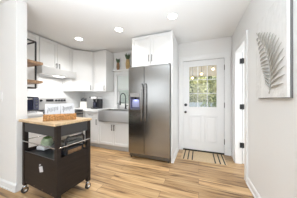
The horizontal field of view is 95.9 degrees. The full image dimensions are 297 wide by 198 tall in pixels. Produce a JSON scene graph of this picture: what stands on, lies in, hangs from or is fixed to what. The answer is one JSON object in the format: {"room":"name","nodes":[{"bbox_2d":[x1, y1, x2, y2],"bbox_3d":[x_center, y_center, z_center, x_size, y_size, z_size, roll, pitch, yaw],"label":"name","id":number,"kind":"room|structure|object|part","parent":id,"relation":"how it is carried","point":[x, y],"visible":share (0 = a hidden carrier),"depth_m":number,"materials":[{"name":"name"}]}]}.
{"room":"kitchen","nodes":[
{"label":"kitchen","id":0,"kind":"room"},
{"bbox_2d":[0,0,26,183],"bbox_3d":[-3.076,-0.060,2.282,3.040,2.460,0.120,0,0,21],"label":"wall partition","id":1,"kind":"structure","parent":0,"point":[13,13],"depth_m":1.75,"materials":[{"name":"white paint"}]},
{"bbox_2d":[0,178,27,192],"bbox_3d":[-3.069,1.123,2.266,3.064,0.095,0.144,0,0,21],"label":"baseboard","id":2,"kind":"structure","parent":1,"relation":"attached to","point":[7,185],"depth_m":1.72,"materials":[{"name":"white paint"}]},
{"bbox_2d":[27,38,42,88],"bbox_3d":[-2.060,-0.542,2.113,0.760,0.806,0.274,0,0,21],"label":"shelf","id":3,"kind":"object","parent":1,"relation":"attached to","point":[30,63],"visible":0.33,"depth_m":2.09,"materials":[{"name":"brown wood"}]},
{"bbox_2d":[0,0,250,52],"bbox_3d":[-1.720,-1.340,0.825,6.600,0.100,6.340,0,0,21],"label":"ceiling","id":4,"kind":"structure","parent":0,"point":[58,21],"depth_m":2.20,"materials":[{"name":"white paint"}]},
{"bbox_2d":[114,27,123,31],"bbox_3d":[-0.547,-1.284,2.478,0.184,0.011,0.184,0,0,21],"label":"recessed light","id":5,"kind":"object","parent":4,"relation":"in","point":[118,29],"visible":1,"depth_m":2.47,"materials":[{"name":"white paint"}]},
{"bbox_2d":[167,12,178,19],"bbox_3d":[0.372,-1.284,2.081,0.184,0.011,0.184,0,0,21],"label":"recessed light","id":6,"kind":"object","parent":4,"relation":"in","point":[173,15],"visible":1,"depth_m":2.07,"materials":[{"name":"white paint"}]},
{"bbox_2d":[0,144,253,197],"bbox_3d":[-1.720,1.195,0.825,6.600,0.050,6.340,0,0,21],"label":"floor","id":7,"kind":"structure","parent":0,"point":[114,173],"depth_m":1.92,"materials":[{"name":"brown wood"}]},
{"bbox_2d":[27,115,45,146],"bbox_3d":[-2.302,0.736,2.404,0.646,0.868,0.632,0,0,21],"label":"base cabinet","id":8,"kind":"object","parent":7,"relation":"on","point":[37,140],"visible":0.02,"depth_m":2.37,"materials":[{"name":"white paint"}]},
{"bbox_2d":[27,112,42,116],"bbox_3d":[-2.308,0.280,2.408,0.631,0.040,0.635,0,0,21],"label":"countertop","id":9,"kind":"structure","parent":8,"relation":"on","point":[29,114],"depth_m":2.40,"materials":[{"name":"stone"}]},
{"bbox_2d":[27,97,38,112],"bbox_3d":[-2.370,0.107,2.522,0.353,0.304,0.405,0,0,21],"label":"toaster oven","id":10,"kind":"object","parent":9,"relation":"on","point":[32,102],"visible":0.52,"depth_m":2.56,"materials":[{"name":"black plastic"}]},
{"bbox_3d":[-2.257,0.090,2.426,0.017,0.230,0.275,0,0,20],"label":"glass door","id":11,"kind":"part","parent":10,"relation":"part of","materials":[{"name":"grey glass"}]},
{"bbox_3d":[-2.189,0.090,2.610,0.015,0.230,0.093,0,0,20],"label":"control panel","id":12,"kind":"part","parent":10,"relation":"part of","materials":[{"name":"black metal"}]},
{"bbox_3d":[-2.042,0.770,2.306,0.020,0.586,0.626,0,0,20],"label":"door","id":13,"kind":"part","parent":8,"relation":"part of","materials":[{"name":"white paint"}]},
{"bbox_2d":[18,117,91,197],"bbox_3d":[-1.185,0.713,1.729,0.736,0.915,0.476,0,0,25],"label":"kitchen cart","id":14,"kind":"object","parent":7,"relation":"on","point":[61,173],"visible":0.98,"depth_m":1.55,"materials":[{"name":"brown wood"}]},
{"bbox_3d":[-1.552,0.679,1.691,0.046,0.792,0.046,0,0,25],"label":"post","id":15,"kind":"part","parent":14,"relation":"part of","materials":[{"name":"brown wood"}]},
{"bbox_3d":[-1.264,0.518,1.539,0.660,0.010,0.036,0,0,25],"label":"rail","id":16,"kind":"part","parent":14,"relation":"part of","materials":[{"name":"silver metal"}]},
{"bbox_3d":[-1.262,0.846,1.545,0.604,0.388,0.014,0,0,25],"label":"panel","id":17,"kind":"part","parent":14,"relation":"part of","materials":[{"name":"brown wood"}]},
{"bbox_3d":[-1.482,0.825,1.871,0.014,0.390,0.340,0,0,25],"label":"panel","id":18,"kind":"part","parent":14,"relation":"part of","materials":[{"name":"silver metal"}]},
{"bbox_2d":[37,136,52,149],"bbox_3d":[-1.370,0.579,1.790,0.176,0.169,0.163,0,0,21],"label":"bowl","id":19,"kind":"object","parent":14,"relation":"on","point":[47,140],"visible":0.89,"depth_m":1.76,"materials":[{"name":"green"}]},
{"bbox_2d":[29,144,78,158],"bbox_3d":[-1.176,0.677,1.730,0.654,0.015,0.390,0,0,25],"label":"shelf","id":20,"kind":"object","parent":14,"relation":"attached to","point":[49,153],"depth_m":1.62,"materials":[{"name":"black wood"}]},
{"bbox_3d":[-0.962,0.679,1.419,0.046,0.792,0.046,0,0,25],"label":"post","id":21,"kind":"part","parent":14,"relation":"part of","materials":[{"name":"brown wood"}]},
{"bbox_2d":[42,110,76,121],"bbox_3d":[-1.080,0.200,1.651,0.343,0.108,0.152,0,0,-29],"label":"wicker basket","id":22,"kind":"object","parent":14,"relation":"on","point":[49,117],"visible":0.93,"depth_m":1.58,"materials":[{"name":"brown wicker"}]},
{"bbox_2d":[45,104,60,114],"bbox_3d":[-1.144,0.151,1.603,0.153,0.185,0.037,0,0,-28],"label":"card","id":23,"kind":"object","parent":22,"relation":"in","point":[49,108],"visible":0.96,"depth_m":1.60,"materials":[{"name":"white paper"}]},
{"bbox_2d":[61,103,74,113],"bbox_3d":[-1.009,0.148,1.677,0.154,0.197,0.038,0,0,-28],"label":"card","id":24,"kind":"object","parent":22,"relation":"in","point":[66,108],"visible":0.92,"depth_m":1.67,"materials":[{"name":"white paper"}]},
{"bbox_2d":[61,133,84,155],"bbox_3d":[-0.975,0.548,1.684,0.204,0.242,0.268,0,0,25],"label":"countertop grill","id":25,"kind":"object","parent":14,"relation":"on","point":[71,139],"visible":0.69,"depth_m":1.63,"materials":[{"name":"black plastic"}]},
{"bbox_3d":[-0.988,0.543,1.690,0.165,0.077,0.250,0,0,25],"label":"lid","id":26,"kind":"part","parent":25,"relation":"part of","materials":[{"name":"grey metal"}]},
{"bbox_3d":[-0.902,0.512,1.650,0.043,0.158,0.268,0,0,25],"label":"handle","id":27,"kind":"part","parent":25,"relation":"part of","materials":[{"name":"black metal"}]},
{"bbox_3d":[-0.906,0.627,1.652,0.004,0.045,0.180,0,0,25],"label":"drip panel","id":28,"kind":"part","parent":25,"relation":"part of","materials":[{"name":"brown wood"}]},
{"bbox_3d":[-0.871,0.825,1.590,0.014,0.390,0.340,0,0,25],"label":"panel","id":29,"kind":"part","parent":14,"relation":"part of","materials":[{"name":"brown wood"}]},
{"bbox_3d":[-0.865,0.518,1.587,0.036,0.010,0.396,0,0,25],"label":"rail","id":30,"kind":"part","parent":14,"relation":"part of","materials":[{"name":"silver metal"}]},
{"bbox_3d":[-0.800,0.679,1.770,0.046,0.792,0.046,0,0,25],"label":"post","id":31,"kind":"part","parent":14,"relation":"part of","materials":[{"name":"brown wood"}]},
{"bbox_2d":[39,98,82,142],"bbox_3d":[-2.022,0.545,3.053,0.710,1.150,0.760,0,0,21],"label":"range","id":32,"kind":"object","parent":7,"relation":"on","point":[42,101],"visible":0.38,"depth_m":3.14,"materials":[{"name":"silver metal"}]},
{"bbox_3d":[-1.745,0.590,2.950,0.025,0.560,0.740,0,0,20],"label":"oven door","id":33,"kind":"part","parent":32,"relation":"part of","materials":[{"name":"metal"}]},
{"bbox_2d":[85,111,99,146],"bbox_3d":[-1.291,0.736,3.534,0.426,0.868,0.646,0,0,21],"label":"base cabinet","id":34,"kind":"object","parent":7,"relation":"on","point":[88,114],"visible":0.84,"depth_m":3.25,"materials":[{"name":"white paint"}]},
{"bbox_3d":[-1.387,0.388,3.273,0.416,0.161,0.020,0,0,20],"label":"drawer","id":35,"kind":"part","parent":34,"relation":"part of","materials":[{"name":"white paint"}]},
{"bbox_3d":[-1.387,0.770,3.273,0.416,0.586,0.020,0,0,20],"label":"door","id":36,"kind":"part","parent":34,"relation":"part of","materials":[{"name":"white paint"}]},
{"bbox_2d":[99,120,128,151],"bbox_3d":[-0.683,0.736,3.307,0.865,0.868,0.645,0,0,21],"label":"base cabinet","id":37,"kind":"object","parent":7,"relation":"on","point":[115,136],"visible":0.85,"depth_m":3.04,"materials":[{"name":"white paint"}]},
{"bbox_2d":[75,108,121,111],"bbox_3d":[-1.183,0.280,3.496,1.976,0.040,0.641,0,0,21],"label":"countertop","id":38,"kind":"structure","parent":37,"relation":"on","point":[84,109],"depth_m":3.32,"materials":[{"name":"stone"}]},
{"bbox_2d":[80,102,86,107],"bbox_3d":[-1.822,0.165,3.760,0.170,0.188,0.129,0,0,-19],"label":"knife block","id":39,"kind":"object","parent":38,"relation":"on","point":[82,104],"visible":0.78,"depth_m":3.71,"materials":[{"name":"white"}]},
{"bbox_2d":[89,96,102,108],"bbox_3d":[-1.448,0.092,3.652,0.280,0.334,0.272,0,0,21],"label":"coffee maker","id":40,"kind":"object","parent":38,"relation":"on","point":[97,103],"visible":0.99,"depth_m":3.61,"materials":[{"name":"black plastic"}]},
{"bbox_2d":[98,109,128,123],"bbox_3d":[-0.717,0.397,3.215,0.821,0.267,0.531,0,0,21],"label":"farmhouse sink","id":41,"kind":"object","parent":38,"relation":"in","point":[107,115],"visible":0.76,"depth_m":2.97,"materials":[{"name":"silver metal"}]},
{"bbox_2d":[119,93,127,108],"bbox_3d":[-0.653,0.052,3.431,0.114,0.415,0.275,0,0,42],"label":"faucet","id":42,"kind":"object","parent":38,"relation":"on","point":[121,93],"visible":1,"depth_m":3.45,"materials":[{"name":"black metal"}]},
{"bbox_3d":[-0.991,0.812,3.125,0.411,0.481,0.020,0,0,20],"label":"door","id":43,"kind":"part","parent":37,"relation":"part of","materials":[{"name":"white paint"}]},
{"bbox_3d":[-0.780,0.531,3.047,0.865,0.067,0.018,0,0,20],"label":"apron rail","id":44,"kind":"part","parent":37,"relation":"part of","materials":[{"name":"white paint"}]},
{"bbox_3d":[-0.600,0.812,2.979,0.411,0.481,0.020,0,0,20],"label":"door","id":45,"kind":"part","parent":37,"relation":"part of","materials":[{"name":"white paint"}]},
{"bbox_2d":[129,63,170,162],"bbox_3d":[0.118,0.262,2.885,0.844,1.816,0.832,0,0,21],"label":"refrigerator","id":46,"kind":"object","parent":7,"relation":"on","point":[149,86],"visible":0.94,"depth_m":2.53,"materials":[{"name":"grey metal"}]},
{"bbox_3d":[-0.260,-0.077,2.673,0.206,0.084,0.054,0,0,20],"label":"control panel","id":47,"kind":"part","parent":46,"relation":"part of","materials":[{"name":"grey"}]},
{"bbox_3d":[-0.233,0.223,2.676,0.334,1.705,0.070,0,0,20],"label":"freezer door","id":48,"kind":"part","parent":46,"relation":"part of","materials":[{"name":"silver metal"}]},
{"bbox_3d":[-0.132,0.065,2.569,0.025,0.733,0.064,0,0,20],"label":"handle","id":49,"kind":"part","parent":46,"relation":"part of","materials":[{"name":"silver metal"}]},
{"bbox_3d":[-0.060,0.065,2.542,0.025,0.733,0.064,0,0,20],"label":"handle","id":50,"kind":"part","parent":46,"relation":"part of","materials":[{"name":"silver metal"}]},
{"bbox_3d":[0.164,0.223,2.528,0.500,1.705,0.070,0,0,20],"label":"fridge door","id":51,"kind":"part","parent":46,"relation":"part of","materials":[{"name":"silver metal"}]},
{"bbox_2d":[171,30,178,162],"bbox_3d":[0.565,-0.045,2.794,0.051,2.430,0.749,0,0,21],"label":"end panel","id":52,"kind":"object","parent":7,"relation":"on","point":[174,45],"visible":1,"depth_m":2.65,"materials":[{"name":"white paint"}]},
{"bbox_2d":[181,150,227,165],"bbox_3d":[1.087,1.162,2.692,0.800,0.014,0.465,0,0,21],"label":"doormat","id":53,"kind":"object","parent":7,"relation":"on","point":[211,158],"visible":1,"depth_m":2.65,"materials":[{"name":"beige fabric"}]},
{"bbox_2d":[113,36,243,150],"bbox_3d":[0.178,-0.060,3.403,4.850,2.460,0.120,0,0,21],"label":"wall","id":54,"kind":"structure","parent":0,"point":[218,45],"depth_m":2.94,"materials":[{"name":"white paint"}]},
{"bbox_2d":[63,49,94,91],"bbox_3d":[-1.804,-0.733,3.702,0.669,1.055,0.691,0,0,21],"label":"upper cabinet","id":55,"kind":"object","parent":54,"relation":"attached to","point":[82,61],"visible":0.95,"depth_m":3.48,"materials":[{"name":"white paint"}]},
{"bbox_3d":[-1.714,-0.738,3.488,0.453,1.041,0.020,0,0,-24],"label":"door","id":56,"kind":"part","parent":55,"relation":"part of","materials":[{"name":"white paint"}]},
{"bbox_2d":[93,50,113,91],"bbox_3d":[-1.235,-0.733,3.663,0.416,1.055,0.365,0,0,21],"label":"upper cabinet","id":57,"kind":"object","parent":54,"relation":"attached to","point":[103,61],"visible":1,"depth_m":3.55,"materials":[{"name":"white paint"}]},
{"bbox_3d":[-1.284,-0.733,3.533,0.412,1.051,0.020,0,0,20],"label":"door","id":58,"kind":"part","parent":57,"relation":"part of","materials":[{"name":"white paint"}]},
{"bbox_2d":[84,92,128,108],"bbox_3d":[-1.035,0.020,3.788,2.052,0.500,0.008,0,0,21],"label":"tiled wall","id":59,"kind":"structure","parent":54,"relation":"attached to","point":[108,97],"depth_m":3.87,"materials":[{"name":"white tile"}]},
{"bbox_2d":[112,69,128,72],"bbox_3d":[-0.545,-0.746,3.539,0.900,0.071,0.129,0,0,21],"label":"window ledge","id":60,"kind":"object","parent":54,"relation":"attached to","point":[120,70],"visible":0.52,"depth_m":3.60,"materials":[{"name":"white paint"}]},
{"bbox_2d":[116,58,119,69],"bbox_3d":[-0.832,-0.940,3.647,0.110,0.318,0.123,0,0,-26],"label":"pineapple","id":61,"kind":"object","parent":60,"relation":"on","point":[117,60],"visible":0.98,"depth_m":3.60,"materials":[{"name":"brown wood"}]},
{"bbox_2d":[125,54,129,68],"bbox_3d":[-0.552,-0.989,3.539,0.140,0.414,0.156,0,0,-25],"label":"pineapple","id":62,"kind":"object","parent":60,"relation":"on","point":[126,55],"visible":0.95,"depth_m":3.48,"materials":[{"name":"beige wood"}]},
{"bbox_2d":[114,72,128,106],"bbox_3d":[-0.530,-0.265,3.649,0.850,0.970,0.155,0,0,21],"label":"trim","id":63,"kind":"structure","parent":54,"relation":"attached to","point":[115,74],"depth_m":3.73,"materials":[{"name":"white paint"}]},
{"bbox_2d":[117,74,128,89],"bbox_3d":[-0.537,-0.458,3.633,0.690,0.435,0.040,0,0,21],"label":"window blind","id":64,"kind":"object","parent":54,"relation":"attached to","point":[123,79],"visible":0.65,"depth_m":3.68,"materials":[{"name":"white fabric"}]},
{"bbox_2d":[118,89,128,104],"bbox_3d":[-0.521,-0.255,3.675,0.710,0.850,0.040,0,0,21],"label":"window","id":65,"kind":"structure","parent":54,"relation":"in","point":[118,89],"depth_m":3.77,"materials":[{"name":"white paint"}]},
{"bbox_2d":[132,31,170,66],"bbox_3d":[0.158,-0.960,2.949,0.814,0.600,0.743,0,0,21],"label":"upper cabinet","id":66,"kind":"object","parent":54,"relation":"attached to","point":[155,49],"visible":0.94,"depth_m":2.62,"materials":[{"name":"white paint"}]},
{"bbox_3d":[-0.148,-0.960,2.714,0.402,0.596,0.020,0,0,20],"label":"door","id":67,"kind":"part","parent":66,"relation":"part of","materials":[{"name":"white paint"}]},
{"bbox_3d":[0.234,-0.960,2.571,0.403,0.596,0.020,0,0,20],"label":"door","id":68,"kind":"part","parent":66,"relation":"part of","materials":[{"name":"white paint"}]},
{"bbox_2d":[183,58,224,153],"bbox_3d":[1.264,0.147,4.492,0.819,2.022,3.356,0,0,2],"label":"door","id":69,"kind":"structure","parent":54,"relation":"in","point":[203,127],"depth_m":2.94,"materials":[{"name":"white paint"}]},
{"bbox_3d":[1.051,0.665,3.019,0.275,0.590,0.016,0,0,20],"label":"panel","id":70,"kind":"part","parent":69,"relation":"part of","materials":[{"name":"white paint"}]},
{"bbox_3d":[1.199,-0.278,2.975,0.626,0.975,0.030,0,0,20],"label":"glass frame","id":71,"kind":"part","parent":69,"relation":"part of","materials":[{"name":"clear glass"}]},
{"bbox_3d":[1.356,0.665,2.905,0.255,0.590,0.016,0,0,20],"label":"panel","id":72,"kind":"part","parent":69,"relation":"part of","materials":[{"name":"white paint"}]},
{"bbox_2d":[178,52,229,155],"bbox_3d":[1.213,0.098,3.002,1.050,2.145,0.146,0,0,21],"label":"trim","id":73,"kind":"structure","parent":54,"relation":"attached to","point":[226,55],"depth_m":2.84,"materials":[{"name":"white paint"}]},
{"bbox_2d":[232,0,296,197],"bbox_3d":[0.675,-0.060,-0.151,0.090,2.460,6.190,0,0,21],"label":"wall","id":74,"kind":"structure","parent":0,"point":[272,122],"depth_m":1.31,"materials":[{"name":"white paint"}]},
{"bbox_2d":[233,30,247,181],"bbox_3d":[1.534,0.107,2.179,0.116,2.126,0.735,0,0,21],"label":"trim","id":75,"kind":"structure","parent":74,"relation":"attached to","point":[242,44],"depth_m":2.41,"materials":[{"name":"white paint"}]},
{"bbox_2d":[240,52,243,163],"bbox_3d":[1.911,0.155,2.321,0.565,2.006,0.054,0,0,21],"label":"door","id":76,"kind":"structure","parent":74,"relation":"in","point":[242,59],"depth_m":2.39,"materials":[{"name":"white paint"}]},
{"bbox_2d":[231,151,260,197],"bbox_3d":[0.622,1.123,-0.131,0.024,0.095,6.190,0,0,21],"label":"baseboard","id":77,"kind":"structure","parent":74,"relation":"attached to","point":[251,187],"depth_m":1.67,"materials":[{"name":"white paint"}]},
{"bbox_2d":[256,0,292,97],"bbox_3d":[1.121,-0.418,1.244,0.050,0.824,0.574,0,0,21],"label":"canvas art","id":78,"kind":"object","parent":74,"relation":"attached to","point":[274,31],"visible":1,"depth_m":1.11,"materials":[{"name":"grey fabric"}]},
{"bbox_3d":[1.135,-0.418,1.233,0.015,0.824,0.562,0,0,20],"label":"frame","id":79,"kind":"part","parent":78,"relation":"part of","materials":[{"name":"grey"}]},
{"bbox_3d":[-2.421,-0.060,3.206,0.120,2.460,2.070,0,0,20],"label":"wall","id":80,"kind":"structure","parent":0,"visible":0},
{"bbox_2d":[27,76,83,110],"bbox_3d":[-2.360,-0.180,3.186,0.008,0.900,2.065,0,0,21],"label":"tiled wall","id":81,"kind":"structure","parent":80,"relation":"attached to","point":[51,87],"depth_m":3.30,"materials":[{"name":"white tile"}]},
{"bbox_2d":[27,32,38,88],"bbox_3d":[-2.436,-0.733,2.446,0.366,1.055,0.615,0,0,21],"label":"upper cabinet","id":82,"kind":"object","parent":81,"relation":"attached to","point":[31,47],"visible":0.14,"depth_m":2.58,"materials":[{"name":"white paint"}]},
{"bbox_2d":[39,36,71,70],"bbox_3d":[-2.197,-0.960,3.084,0.366,0.600,0.735,0,0,21],"label":"upper cabinet","id":83,"kind":"object","parent":81,"relation":"attached to","point":[51,54],"visible":0.68,"depth_m":2.98,"materials":[{"name":"white paint"}]},
{"bbox_3d":[-2.132,-0.960,2.863,0.020,0.596,0.362,0,0,20],"label":"door","id":84,"kind":"part","parent":83,"relation":"part of","materials":[{"name":"white paint"}]},
{"bbox_3d":[-2.003,-0.960,3.208,0.020,0.596,0.363,0,0,20],"label":"door","id":85,"kind":"part","parent":83,"relation":"part of","materials":[{"name":"white paint"}]},
{"bbox_2d":[37,65,75,78],"bbox_3d":[-2.149,-0.576,3.035,0.491,0.160,0.780,0,0,21],"label":"range hood","id":86,"kind":"object","parent":80,"relation":"attached to","point":[44,71],"visible":0.8,"depth_m":2.87,"materials":[{"name":"grey paint"}]},
{"bbox_3d":[1.630,-1.480,4.360,8.000,0.060,2.690,0,0,20],"label":"ceiling","id":87,"kind":"structure","parent":0,"visible":0},
{"bbox_2d":[189,65,215,76],"bbox_3d":[2.075,-1.190,5.550,8.000,0.520,0.150,0,0,21],"label":"beam","id":88,"kind":"structure","parent":87,"relation":"attached to","point":[196,70],"depth_m":5.43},
{"label":"outside","id":89,"kind":"structure","parent":0,"visible":0},
{"bbox_3d":[3.154,1.240,7.009,11.000,0.100,8.660,0,0,20],"label":"ground","id":90,"kind":"structure","parent":89,"visible":0},
{"bbox_2d":[120,90,128,103],"bbox_3d":[-1.100,-0.270,6.694,3.250,2.880,1.430,0,0,21],"label":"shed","id":91,"kind":"object","parent":90,"relation":"on","point":[126,92],"visible":0.02,"depth_m":5.92,"materials":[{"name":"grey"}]},
{"bbox_2d":[193,77,209,101],"bbox_3d":[3.361,-0.115,8.577,1.136,2.612,1.116,0,0,21],"label":"shrub","id":92,"kind":"object","parent":90,"relation":"on","point":[200,86],"visible":0.88,"depth_m":8.35,"materials":[{"name":"green plant"}]},
{"bbox_2d":[189,76,215,106],"bbox_3d":[3.302,-0.682,10.258,8.000,3.704,1.070,0,0,21],"label":"hedge","id":93,"kind":"object","parent":90,"relation":"on","point":[211,82],"visible":0.08,"depth_m":9.85,"materials":[{"name":"green plant"}]},
{"bbox_2d":[189,102,215,106],"bbox_3d":[2.252,0.680,7.736,8.800,0.980,0.070,0,0,21],"label":"fence","id":94,"kind":"object","parent":90,"relation":"on","point":[191,104],"visible":0.03,"depth_m":7.51,"materials":[{"name":"grey paint"}]},
{"bbox_2d":[200,101,210,106],"bbox_3d":[2.575,0.616,6.095,0.620,1.151,0.550,0,0,21],"label":"shrub","id":95,"kind":"object","parent":90,"relation":"on","point":[204,103],"visible":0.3,"depth_m":6.08,"materials":[{"name":"green plant"}]},
{"bbox_2d":[210,96,215,106],"bbox_3d":[2.824,0.519,5.663,0.435,1.345,0.422,0,0,21],"label":"shrub","id":96,"kind":"object","parent":90,"relation":"on","point":[214,97],"visible":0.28,"depth_m":5.68,"materials":[{"name":"green plant"}]}
]}

